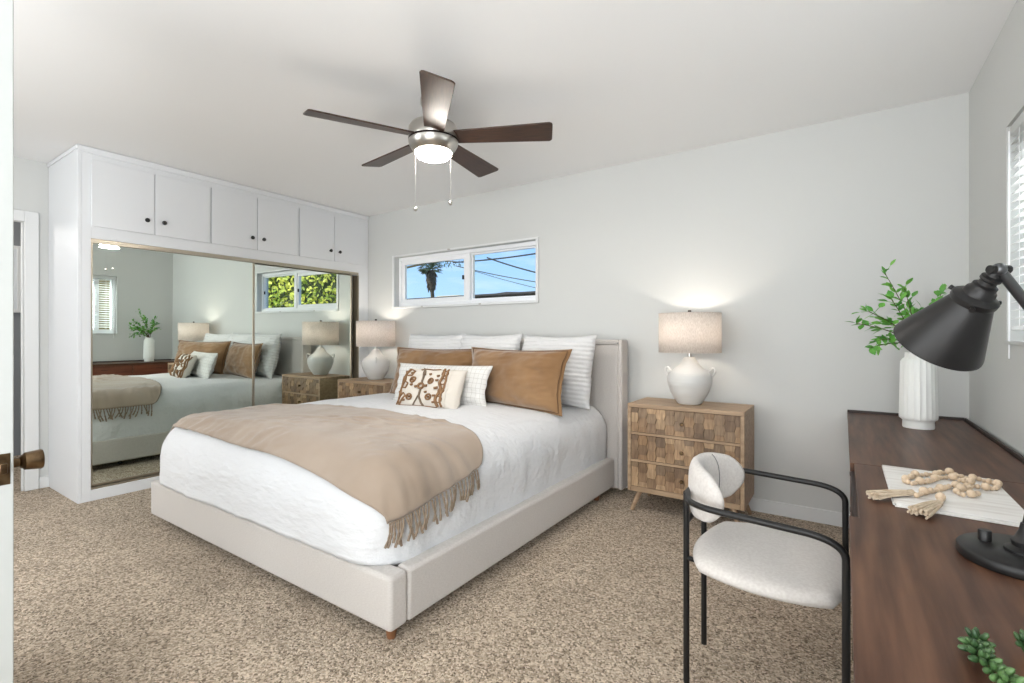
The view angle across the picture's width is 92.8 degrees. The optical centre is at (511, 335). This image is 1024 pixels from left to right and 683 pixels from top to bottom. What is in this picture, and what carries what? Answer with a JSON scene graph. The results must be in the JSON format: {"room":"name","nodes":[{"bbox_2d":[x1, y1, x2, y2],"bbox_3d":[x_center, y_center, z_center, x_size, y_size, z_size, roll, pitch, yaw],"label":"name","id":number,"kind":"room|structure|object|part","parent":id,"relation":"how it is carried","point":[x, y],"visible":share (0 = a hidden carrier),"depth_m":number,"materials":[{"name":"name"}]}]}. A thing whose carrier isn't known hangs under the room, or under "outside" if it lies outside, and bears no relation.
{"room":"bedroom","nodes":[
{"label":"bedroom","id":0,"kind":"room"},
{"bbox_2d":[14,222,20,455],"bbox_3d":[-5.356,-0.076,3.773,0.100,2.440,6.820,0,0,34],"label":"wall","id":1,"kind":"structure","parent":0,"point":[17,225],"depth_m":4.64,"materials":[{"name":"grey paint"}]},
{"bbox_2d":[14,246,20,312],"bbox_3d":[-4.786,-0.531,4.471,0.018,0.630,0.415,0,0,34],"label":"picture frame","id":2,"kind":"object","parent":1,"relation":"attached to","point":[17,249],"visible":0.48,"depth_m":4.62,"materials":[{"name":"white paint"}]},
{"bbox_2d":[14,249,16,308],"bbox_3d":[-4.790,-0.531,4.474,0.005,0.570,0.355,0,0,34],"label":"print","id":3,"kind":"object","parent":2,"relation":"attached to","point":[15,250],"depth_m":4.61,"materials":[{"name":"white"}]},
{"bbox_2d":[14,157,48,476],"bbox_3d":[-4.065,-0.076,2.896,0.040,2.440,6.820,0,0,34],"label":"wall","id":4,"kind":"structure","parent":0,"point":[31,178],"depth_m":3.66,"materials":[{"name":"grey paint"}]},
{"bbox_2d":[14,209,38,490],"bbox_3d":[-3.827,0.117,3.235,0.063,2.055,0.998,0,0,34],"label":"door frame","id":5,"kind":"structure","parent":4,"relation":"attached to","point":[29,221],"depth_m":3.59,"materials":[{"name":"white paint"}]},
{"bbox_2d":[39,475,48,488],"bbox_3d":[-3.513,1.101,3.661,0.012,0.085,0.057,0,0,34],"label":"baseboard","id":6,"kind":"structure","parent":4,"relation":"attached to","point":[43,481],"depth_m":3.66,"materials":[{"name":"white paint"}]},
{"bbox_2d":[14,455,853,682],"bbox_3d":[-2.368,1.204,1.760,7.305,0.120,7.090,0,0,34],"label":"floor","id":7,"kind":"structure","parent":0,"point":[107,590],"depth_m":1.98,"materials":[{"name":"carpet"}]},
{"bbox_2d":[0,0,44,682],"bbox_3d":[-1.494,0.123,1.383,0.810,2.018,0.101,0,0,34],"label":"door","id":8,"kind":"structure","parent":7,"relation":"on","point":[35,459],"depth_m":1.14,"materials":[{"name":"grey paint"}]},
{"bbox_3d":[-1.185,0.312,1.134,0.002,0.073,0.025,0,0,34],"label":"latch plate","id":9,"kind":"part","parent":8,"relation":"part of","materials":[{"name":"gold metal"}]},
{"bbox_3d":[-1.207,0.312,1.210,0.062,0.062,0.064,0,0,34],"label":"knob","id":10,"kind":"part","parent":8,"relation":"part of","materials":[{"name":"gold metal"}]},
{"bbox_2d":[47,144,368,503],"bbox_3d":[-2.519,-0.075,4.486,0.726,2.438,2.448,0,0,34],"label":"closet","id":11,"kind":"object","parent":7,"relation":"on","point":[175,294],"visible":0.82,"depth_m":3.78,"materials":[{"name":"white paint"}]},
{"bbox_3d":[-2.792,-0.982,3.509,0.016,0.457,0.371,0,0,34],"label":"cabinet door","id":12,"kind":"part","parent":11,"relation":"part of","materials":[{"name":"white paint"}]},
{"bbox_2d":[92,243,252,483],"bbox_3d":[-2.610,0.194,3.852,0.006,1.685,1.110,0,0,34],"label":"mirror","id":13,"kind":"object","parent":11,"relation":"on","point":[172,329],"depth_m":3.72,"materials":[{"name":"clear glass"}]},
{"bbox_3d":[-2.608,0.195,3.854,0.016,1.715,1.140,0,0,34],"label":"mirror door","id":14,"kind":"part","parent":11,"relation":"part of","materials":[{"name":"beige metal"}]},
{"bbox_3d":[-2.577,-0.982,3.825,0.016,0.457,0.386,0,0,34],"label":"cabinet door","id":15,"kind":"part","parent":11,"relation":"part of","materials":[{"name":"white paint"}]},
{"bbox_3d":[-2.533,-1.272,4.495,0.692,0.041,2.448,0,0,34],"label":"crown moulding","id":16,"kind":"part","parent":11,"relation":"part of","materials":[{"name":"white paint"}]},
{"bbox_3d":[-2.358,-0.982,4.147,0.016,0.457,0.374,0,0,34],"label":"cabinet door","id":17,"kind":"part","parent":11,"relation":"part of","materials":[{"name":"white paint"}]},
{"bbox_3d":[-2.142,-0.982,4.465,0.016,0.457,0.385,0,0,34],"label":"cabinet door","id":18,"kind":"part","parent":11,"relation":"part of","materials":[{"name":"white paint"}]},
{"bbox_2d":[254,263,349,405],"bbox_3d":[-2.031,0.194,4.762,0.006,1.685,1.070,0,0,34],"label":"mirror","id":19,"kind":"object","parent":11,"relation":"on","point":[302,316],"depth_m":4.72,"materials":[{"name":"clear glass"}]},
{"bbox_3d":[-1.916,-0.982,4.798,0.016,0.457,0.378,0,0,34],"label":"cabinet door","id":20,"kind":"part","parent":11,"relation":"part of","materials":[{"name":"white paint"}]},
{"bbox_3d":[-1.703,-0.982,5.111,0.016,0.457,0.371,0,0,34],"label":"cabinet door","id":21,"kind":"part","parent":11,"relation":"part of","materials":[{"name":"white paint"}]},
{"bbox_3d":[-2.028,0.195,4.764,0.016,1.715,1.100,0,0,34],"label":"mirror door","id":22,"kind":"part","parent":11,"relation":"part of","materials":[{"name":"metal"}]},
{"bbox_2d":[338,377,393,398],"bbox_3d":[-1.368,0.795,4.851,0.700,0.701,0.401,0,0,34],"label":"nightstand","id":23,"kind":"object","parent":7,"relation":"on","point":[351,387],"visible":0.23,"depth_m":4.73,"materials":[{"name":"brown wood"}]},
{"bbox_3d":[-1.370,0.548,4.848,0.651,0.156,0.348,0,0,34],"label":"drawer","id":24,"kind":"part","parent":23,"relation":"part of","materials":[{"name":"wood"}]},
{"bbox_2d":[356,319,395,379],"bbox_3d":[-1.371,0.140,4.909,0.387,0.607,0.387,0,0,-18],"label":"table lamp","id":25,"kind":"object","parent":23,"relation":"on","point":[375,366],"visible":1,"depth_m":4.78,"materials":[{"name":"beige"}]},
{"bbox_3d":[-1.371,0.108,4.909,0.387,0.006,0.387,0,0,-18],"label":"shade trim","id":26,"kind":"part","parent":25,"relation":"part of","materials":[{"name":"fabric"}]},
{"bbox_3d":[-1.371,-0.016,4.909,0.383,0.248,0.383,0,0,-18],"label":"lamp shade","id":27,"kind":"part","parent":25,"relation":"part of","materials":[{"name":"fabric"}]},
{"bbox_2d":[362,349,389,379],"bbox_3d":[-1.371,0.291,4.909,0.276,0.303,0.276,0,0,34],"label":"lamp base","id":28,"kind":"object","parent":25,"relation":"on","point":[375,366],"depth_m":4.82,"materials":[{"name":"grey ceramic"}]},
{"bbox_2d":[151,339,627,639],"bbox_3d":[-0.679,0.588,3.286,2.193,1.112,2.228,0,0,34],"label":"bed","id":29,"kind":"object","parent":7,"relation":"on","point":[384,596],"visible":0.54,"depth_m":2.31,"materials":[{"name":"fabric"}]},
{"bbox_3d":[-1.303,0.992,2.417,2.137,0.204,0.090,0,0,34],"label":"foot rail","id":30,"kind":"part","parent":29,"relation":"part of","materials":[{"name":"fabric"}]},
{"bbox_2d":[160,393,606,565],"bbox_3d":[-0.770,0.701,3.247,2.091,0.439,2.118,0,0,34],"label":"duvet","id":31,"kind":"object","parent":29,"relation":"on","point":[526,452],"visible":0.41,"depth_m":2.45,"materials":[{"name":"white fabric"}]},
{"bbox_2d":[170,403,482,548],"bbox_3d":[-1.105,0.637,2.750,2.150,0.363,0.861,0,0,34],"label":"throw blanket","id":32,"kind":"object","parent":31,"relation":"on","point":[393,463],"visible":0.97,"depth_m":2.23,"materials":[{"name":"brown fabric"}]},
{"bbox_2d":[389,347,472,393],"bbox_3d":[-0.646,0.307,4.034,0.901,0.415,0.245,0,0,29],"label":"pillow sham","id":33,"kind":"object","parent":31,"relation":"on","point":[452,357],"visible":0.38,"depth_m":3.99,"materials":[{"name":"fabric"}]},
{"bbox_2d":[396,368,467,408],"bbox_3d":[-0.565,0.372,3.404,0.502,0.287,0.213,0,0,25],"label":"accent pillow","id":34,"kind":"object","parent":31,"relation":"on","point":[434,388],"visible":0.91,"depth_m":3.34,"materials":[{"name":"beige fabric"}]},
{"bbox_2d":[408,334,462,348],"bbox_3d":[-0.696,0.250,4.267,0.641,0.529,0.246,0,0,32],"label":"euro pillow","id":35,"kind":"object","parent":31,"relation":"on","point":[415,341],"visible":0.23,"depth_m":4.20,"materials":[{"name":"white fabric"}]},
{"bbox_2d":[392,363,492,405],"bbox_3d":[-0.528,0.364,3.571,0.831,0.298,0.189,0,0,27],"label":"lumbar pillow","id":36,"kind":"object","parent":31,"relation":"on","point":[475,384],"visible":0.46,"depth_m":3.41,"materials":[{"name":"fabric"}]},
{"bbox_2d":[459,334,521,349],"bbox_3d":[-0.207,0.250,3.943,0.620,0.530,0.252,0,0,34],"label":"euro pillow","id":37,"kind":"object","parent":31,"relation":"on","point":[503,342],"visible":0.2,"depth_m":3.87,"materials":[{"name":"white fabric"}]},
{"bbox_2d":[471,347,572,416],"bbox_3d":[0.002,0.302,3.472,0.232,0.425,1.002,0,0,-45],"label":"pillow sham","id":38,"kind":"object","parent":31,"relation":"on","point":[533,380],"visible":0.77,"depth_m":3.27,"materials":[{"name":"fabric"}]},
{"bbox_2d":[522,335,596,409],"bbox_3d":[0.313,0.255,3.585,0.648,0.520,0.242,0,0,38],"label":"euro pillow","id":39,"kind":"object","parent":31,"relation":"on","point":[576,385],"visible":0.49,"depth_m":3.41,"materials":[{"name":"white fabric"}]},
{"bbox_3d":[-0.458,1.117,1.849,0.048,0.055,0.048,0,0,34],"label":"leg","id":40,"kind":"part","parent":29,"relation":"part of","materials":[{"name":"brown wood"}]},
{"bbox_3d":[0.144,0.992,2.709,0.072,0.204,2.017,0,0,34],"label":"rail","id":41,"kind":"part","parent":29,"relation":"part of","materials":[{"name":"fabric"}]},
{"bbox_3d":[-0.078,0.587,4.155,2.116,1.055,0.095,0,0,34],"label":"headboard","id":42,"kind":"part","parent":29,"relation":"part of","materials":[{"name":"fabric"}]},
{"bbox_3d":[-0.110,0.469,4.108,2.126,0.830,0.010,0,0,34],"label":"welt cord","id":43,"kind":"part","parent":29,"relation":"part of","materials":[{"name":"fabric"}]},
{"bbox_2d":[628,397,753,521],"bbox_3d":[1.145,0.795,3.143,0.700,0.701,0.401,0,0,34],"label":"nightstand","id":44,"kind":"object","parent":7,"relation":"on","point":[665,435],"visible":0.88,"depth_m":3.03,"materials":[{"name":"brown wood"}]},
{"bbox_3d":[0.816,1.073,3.197,0.089,0.143,0.037,0,0,-1],"label":"leg","id":45,"kind":"part","parent":44,"relation":"part of","materials":[{"name":"brown wood"}]},
{"bbox_3d":[1.143,0.548,3.140,0.651,0.156,0.348,0,0,34],"label":"drawer","id":46,"kind":"part","parent":44,"relation":"part of","materials":[{"name":"wood"}]},
{"bbox_3d":[1.143,0.724,3.140,0.651,0.156,0.348,0,0,34],"label":"drawer","id":47,"kind":"part","parent":44,"relation":"part of","materials":[{"name":"wood"}]},
{"bbox_3d":[1.143,0.900,3.141,0.651,0.156,0.347,0,0,34],"label":"drawer","id":48,"kind":"part","parent":44,"relation":"part of","materials":[{"name":"wood"}]},
{"bbox_2d":[658,310,721,404],"bbox_3d":[1.151,0.140,3.162,0.387,0.607,0.387,0,0,20],"label":"table lamp","id":49,"kind":"object","parent":44,"relation":"on","point":[689,332],"visible":1,"depth_m":3.04,"materials":[{"name":"grey ceramic"}]},
{"bbox_3d":[1.151,0.108,3.162,0.387,0.006,0.387,0,0,20],"label":"shade trim","id":50,"kind":"part","parent":49,"relation":"part of","materials":[{"name":"fabric"}]},
{"bbox_3d":[1.151,-0.016,3.162,0.383,0.248,0.383,0,0,20],"label":"lamp shade","id":51,"kind":"part","parent":49,"relation":"part of","materials":[{"name":"fabric"}]},
{"bbox_3d":[1.151,-0.140,3.162,0.387,0.006,0.387,0,0,20],"label":"shade trim","id":52,"kind":"part","parent":49,"relation":"part of","materials":[{"name":"fabric"}]},
{"bbox_3d":[1.316,1.073,2.857,0.037,0.143,0.089,0,0,-20],"label":"leg","id":53,"kind":"part","parent":44,"relation":"part of","materials":[{"name":"brown wood"}]},
{"bbox_3d":[1.488,1.073,3.111,0.089,0.143,0.037,0,0,-1],"label":"leg","id":54,"kind":"part","parent":44,"relation":"part of","materials":[{"name":"brown wood"}]},
{"bbox_2d":[683,452,850,682],"bbox_3d":[0.824,0.781,1.584,0.474,0.726,0.546,0,0,34],"label":"armchair","id":55,"kind":"object","parent":7,"relation":"on","point":[761,557],"visible":1,"depth_m":1.52,"materials":[{"name":"white fabric"}]},
{"bbox_3d":[0.575,0.832,1.608,0.019,0.625,0.019,0,0,34],"label":"leg","id":56,"kind":"part","parent":55,"relation":"part of","materials":[{"name":"black metal"}]},
{"bbox_3d":[0.673,0.728,1.504,0.281,0.023,0.029,0,0,44],"label":"seat rail","id":57,"kind":"part","parent":55,"relation":"part of","materials":[{"name":"black metal"}]},
{"bbox_3d":[0.712,0.832,1.810,0.019,0.625,0.019,0,0,34],"label":"leg","id":58,"kind":"part","parent":55,"relation":"part of","materials":[{"name":"black metal"}]},
{"bbox_3d":[0.690,0.516,1.677,0.147,0.196,0.381,0,0,34],"label":"backrest","id":59,"kind":"part","parent":55,"relation":"part of","materials":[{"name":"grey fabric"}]},
{"bbox_3d":[0.829,0.714,1.568,0.448,0.064,0.526,0,0,34],"label":"seat","id":60,"kind":"part","parent":55,"relation":"part of","materials":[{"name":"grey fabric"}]},
{"bbox_3d":[0.676,0.567,1.404,0.127,0.124,0.482,0,0,-36],"label":"armrest","id":61,"kind":"part","parent":55,"relation":"part of","materials":[{"name":"black metal"}]},
{"bbox_3d":[0.939,0.567,1.791,0.482,0.124,0.127,0,0,14],"label":"armrest","id":62,"kind":"part","parent":55,"relation":"part of","materials":[{"name":"black metal"}]},
{"bbox_3d":[1.150,0.884,1.681,0.019,0.520,0.019,0,0,34],"label":"leg","id":63,"kind":"part","parent":55,"relation":"part of","materials":[{"name":"black metal"}]},
{"bbox_3d":[0.855,0.884,1.248,0.019,0.520,0.019,0,0,34],"label":"leg","id":64,"kind":"part","parent":55,"relation":"part of","materials":[{"name":"black metal"}]},
{"bbox_2d":[847,410,1023,515],"bbox_3d":[1.813,0.792,2.168,0.522,0.704,1.394,0,0,34],"label":"desk","id":65,"kind":"object","parent":7,"relation":"on","point":[958,444],"visible":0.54,"depth_m":1.96,"materials":[{"name":"brown wood"}]},
{"bbox_2d":[846,259,947,429],"bbox_3d":[1.949,0.045,2.318,0.739,0.817,0.259,0,0,-22],"label":"vase","id":66,"kind":"object","parent":65,"relation":"on","point":[918,381],"visible":0.62,"depth_m":2.34,"materials":[{"name":"white ceramic"}]},
{"bbox_2d":[849,464,1023,682],"bbox_3d":[0.904,0.792,0.845,0.522,0.704,1.814,0,0,34],"label":"desk","id":67,"kind":"object","parent":7,"relation":"on","point":[913,594],"visible":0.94,"depth_m":0.85,"materials":[{"name":"brown wood"}]},
{"bbox_2d":[882,465,1023,526],"bbox_3d":[1.247,0.448,1.398,0.273,0.011,0.468,0,0,34],"label":"book","id":68,"kind":"object","parent":67,"relation":"on","point":[998,507],"visible":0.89,"depth_m":1.30,"materials":[{"name":"white paper"}]},
{"bbox_2d":[866,468,1002,518],"bbox_3d":[1.194,0.433,1.390,0.499,0.042,0.188,0,0,-28],"label":"bead garland","id":69,"kind":"object","parent":68,"relation":"on","point":[929,508],"visible":1,"depth_m":1.37,"materials":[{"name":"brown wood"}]},
{"bbox_2d":[893,263,1023,580],"bbox_3d":[0.999,0.155,1.015,0.210,0.596,0.316,0,0,-27],"label":"desk lamp","id":70,"kind":"object","parent":67,"relation":"on","point":[952,332],"visible":1,"depth_m":1.01,"materials":[{"name":"black metal"}]},
{"bbox_3d":[0.948,-0.009,1.081,0.162,0.172,0.167,0,0,34],"label":"lamp shade","id":71,"kind":"part","parent":70,"relation":"part of","materials":[{"name":"black metal"}]},
{"bbox_3d":[0.994,0.419,1.025,0.022,0.022,0.022,0,0,34],"label":"switch knob","id":72,"kind":"part","parent":70,"relation":"part of","materials":[{"name":"black metal"}]},
{"bbox_3d":[1.032,-0.056,0.970,0.167,0.175,0.026,0,0,-6],"label":"arm","id":73,"kind":"part","parent":70,"relation":"part of","materials":[{"name":"grey metal"}]},
{"bbox_2d":[957,626,1023,682],"bbox_3d":[0.638,0.431,0.655,0.053,0.037,0.133,0,0,22],"label":"succulent","id":74,"kind":"object","parent":67,"relation":"on","point":[981,650],"visible":1,"depth_m":0.65,"materials":[{"name":"green plant"}]},
{"bbox_2d":[1013,629,1023,651],"bbox_3d":[0.730,0.432,0.681,0.036,0.035,0.051,0,0,4],"label":"succulent","id":75,"kind":"object","parent":67,"relation":"on","point":[1019,637],"visible":1,"depth_m":0.69,"materials":[{"name":"green plant"}]},
{"bbox_2d":[14,0,1016,216],"bbox_3d":[-2.368,-1.371,1.760,7.305,0.150,7.090,0,0,34],"label":"ceiling","id":76,"kind":"structure","parent":0,"point":[218,89],"depth_m":2.45,"materials":[{"name":"white paint"}]},
{"bbox_2d":[303,70,552,210],"bbox_3d":[-0.432,-0.989,2.710,1.262,0.613,1.261,0,0,34],"label":"ceiling fan","id":77,"kind":"object","parent":76,"relation":"hanging from","point":[433,138],"visible":1,"depth_m":2.59,"materials":[{"name":"brown wood"}]},
{"bbox_3d":[-0.774,-1.084,2.490,0.531,0.008,0.154,0,13,-29],"label":"blade","id":78,"kind":"part","parent":77,"relation":"part of","materials":[{"name":"brown wood"}]},
{"bbox_3d":[-0.716,-1.084,2.946,0.531,0.008,0.154,0,13,43],"label":"blade","id":79,"kind":"part","parent":77,"relation":"part of","materials":[{"name":"brown wood"}]},
{"bbox_3d":[-0.531,-0.856,2.680,0.001,0.300,0.001,0,0,34],"label":"pull chain","id":80,"kind":"part","parent":77,"relation":"part of","materials":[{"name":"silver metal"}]},
{"bbox_3d":[-0.432,-0.981,2.678,0.200,0.042,0.200,0,0,34],"label":"light globe","id":81,"kind":"part","parent":77,"relation":"part of","materials":[{"name":"white glass"}]},
{"bbox_3d":[-0.359,-1.084,2.294,0.154,0.008,0.531,13,-2,-10],"label":"blade","id":82,"kind":"part","parent":77,"relation":"part of","materials":[{"name":"brown wood"}]},
{"bbox_3d":[-0.338,-0.873,2.680,0.001,0.267,0.001,0,0,34],"label":"pull chain","id":83,"kind":"part","parent":77,"relation":"part of","materials":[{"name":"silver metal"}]},
{"bbox_3d":[-0.265,-1.084,3.031,0.154,0.008,0.531,-14,-6,25],"label":"blade","id":84,"kind":"part","parent":77,"relation":"part of","materials":[{"name":"brown wood"}]},
{"bbox_3d":[-0.044,-1.084,2.628,0.531,0.008,0.154,0,-13,7],"label":"blade","id":85,"kind":"part","parent":77,"relation":"part of","materials":[{"name":"brown wood"}]},
{"bbox_2d":[368,92,968,513],"bbox_3d":[-0.417,-0.076,4.630,7.305,2.440,0.150,0,0,34],"label":"wall","id":86,"kind":"structure","parent":0,"point":[786,235],"depth_m":3.15,"materials":[{"name":"grey paint"}]},
{"bbox_2d":[392,237,538,308],"bbox_3d":[-0.482,-0.551,4.641,1.781,0.554,0.146,0,0,34],"label":"window","id":87,"kind":"structure","parent":86,"relation":"in","point":[469,299],"depth_m":4.62,"materials":[{"name":"white plastic"}]},
{"bbox_3d":[-0.789,-0.553,4.891,0.867,0.445,0.030,0,0,34],"label":"sash","id":88,"kind":"part","parent":87,"relation":"part of","materials":[{"name":"white plastic"}]},
{"bbox_3d":[-0.065,-0.553,4.421,0.746,0.445,0.030,0,0,34],"label":"sash","id":89,"kind":"part","parent":87,"relation":"part of","materials":[{"name":"white plastic"}]},
{"bbox_2d":[626,485,849,526],"bbox_3d":[0.798,1.101,3.706,3.954,0.085,0.012,0,0,34],"label":"baseboard","id":90,"kind":"structure","parent":86,"relation":"attached to","point":[834,518],"depth_m":3.04,"materials":[{"name":"white paint"}]},
{"bbox_2d":[664,357,715,404],"bbox_3d":[1.151,0.291,3.162,0.304,0.303,0.276,0,0,34],"label":"lamp base","id":91,"kind":"object","parent":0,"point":[689,383],"depth_m":3.07,"materials":[{"name":"white ceramic"}]},
{"bbox_2d":[969,0,1023,456],"bbox_3d":[0.583,-0.076,-0.263,0.150,2.440,6.820,0,0,34],"label":"wall","id":92,"kind":"structure","parent":0,"point":[996,389],"depth_m":2.09,"materials":[{"name":"grey paint"}]},
{"bbox_2d":[1004,103,1023,344],"bbox_3d":[1.637,-0.411,1.317,0.142,0.894,1.546,0,0,34],"label":"window","id":93,"kind":"structure","parent":92,"relation":"in","point":[1022,105],"depth_m":1.98,"materials":[{"name":"white plastic"}]},
{"bbox_2d":[1008,111,1023,358],"bbox_3d":[1.608,-0.374,1.338,0.063,0.936,1.504,0,0,34],"label":"window blind","id":94,"kind":"object","parent":93,"relation":"attached to","point":[1017,128],"visible":0.96,"depth_m":1.92,"materials":[{"name":"white plastic"}]},
{"bbox_3d":[1.612,-0.029,1.335,0.044,0.017,1.504,0,0,34],"label":"rail","id":95,"kind":"part","parent":94,"relation":"part of","materials":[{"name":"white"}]},
{"bbox_3d":[1.967,-0.427,1.857,0.050,0.798,0.002,0,0,34],"label":"ladder cord","id":96,"kind":"part","parent":94,"relation":"part of","materials":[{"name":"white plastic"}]},
{"label":"outside","id":97,"kind":"structure","parent":0,"visible":0},
{"bbox_3d":[12.436,1.319,36.090,100.000,0.250,66.320,0,0,34],"label":"ground","id":98,"kind":"structure","parent":97,"visible":0},
{"bbox_2d":[417,262,443,296],"bbox_3d":[-6.824,-2.737,40.911,2.392,7.870,2.273,0,0,-15],"label":"palm tree","id":99,"kind":"object","parent":98,"relation":"on","point":[431,275],"visible":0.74,"depth_m":40.63,"materials":[{"name":"green plant"}]},
{"bbox_2d":[407,260,463,268],"bbox_3d":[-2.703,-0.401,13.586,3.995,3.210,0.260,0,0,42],"label":"tree","id":100,"kind":"object","parent":98,"relation":"on","point":[415,265],"visible":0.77,"depth_m":12.91,"materials":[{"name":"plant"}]},
{"bbox_2d":[407,291,534,299],"bbox_3d":[-2.187,-0.081,19.598,11.850,2.550,6.640,0,0,34],"label":"neighbor house","id":101,"kind":"structure","parent":98,"relation":"on","point":[528,293],"depth_m":14.60,"materials":[{"name":"paint"}]},
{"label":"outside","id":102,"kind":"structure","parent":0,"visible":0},
{"bbox_2d":[453,253,534,262],"bbox_3d":[0.087,-1.797,10.822,3.666,0.134,0.034,0,0,34],"label":"power cable","id":103,"kind":"object","parent":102,"point":[531,253],"visible":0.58,"depth_m":11.02,"materials":[{"name":"black plastic"}]},
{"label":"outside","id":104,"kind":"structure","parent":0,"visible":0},
{"bbox_2d":[487,257,534,272],"bbox_3d":[0.508,-1.430,10.609,2.737,0.810,0.034,0,0,37],"label":"power cable","id":105,"kind":"object","parent":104,"point":[487,257],"visible":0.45,"depth_m":10.97,"materials":[{"name":"black plastic"}]},
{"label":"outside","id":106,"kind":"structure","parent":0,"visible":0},
{"bbox_2d":[457,266,534,281],"bbox_3d":[0.174,-1.331,11.065,3.796,0.810,0.022,0,0,34],"label":"power cable","id":107,"kind":"object","parent":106,"point":[457,266],"visible":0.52,"depth_m":11.30,"materials":[{"name":"black plastic"}]},
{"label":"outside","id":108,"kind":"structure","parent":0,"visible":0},
{"bbox_2d":[475,271,534,287],"bbox_3d":[0.368,-1.196,11.236,3.667,0.983,0.014,0,0,34],"label":"power cable","id":109,"kind":"object","parent":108,"point":[475,271],"visible":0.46,"depth_m":11.57,"materials":[{"name":"black plastic"}]}
]}

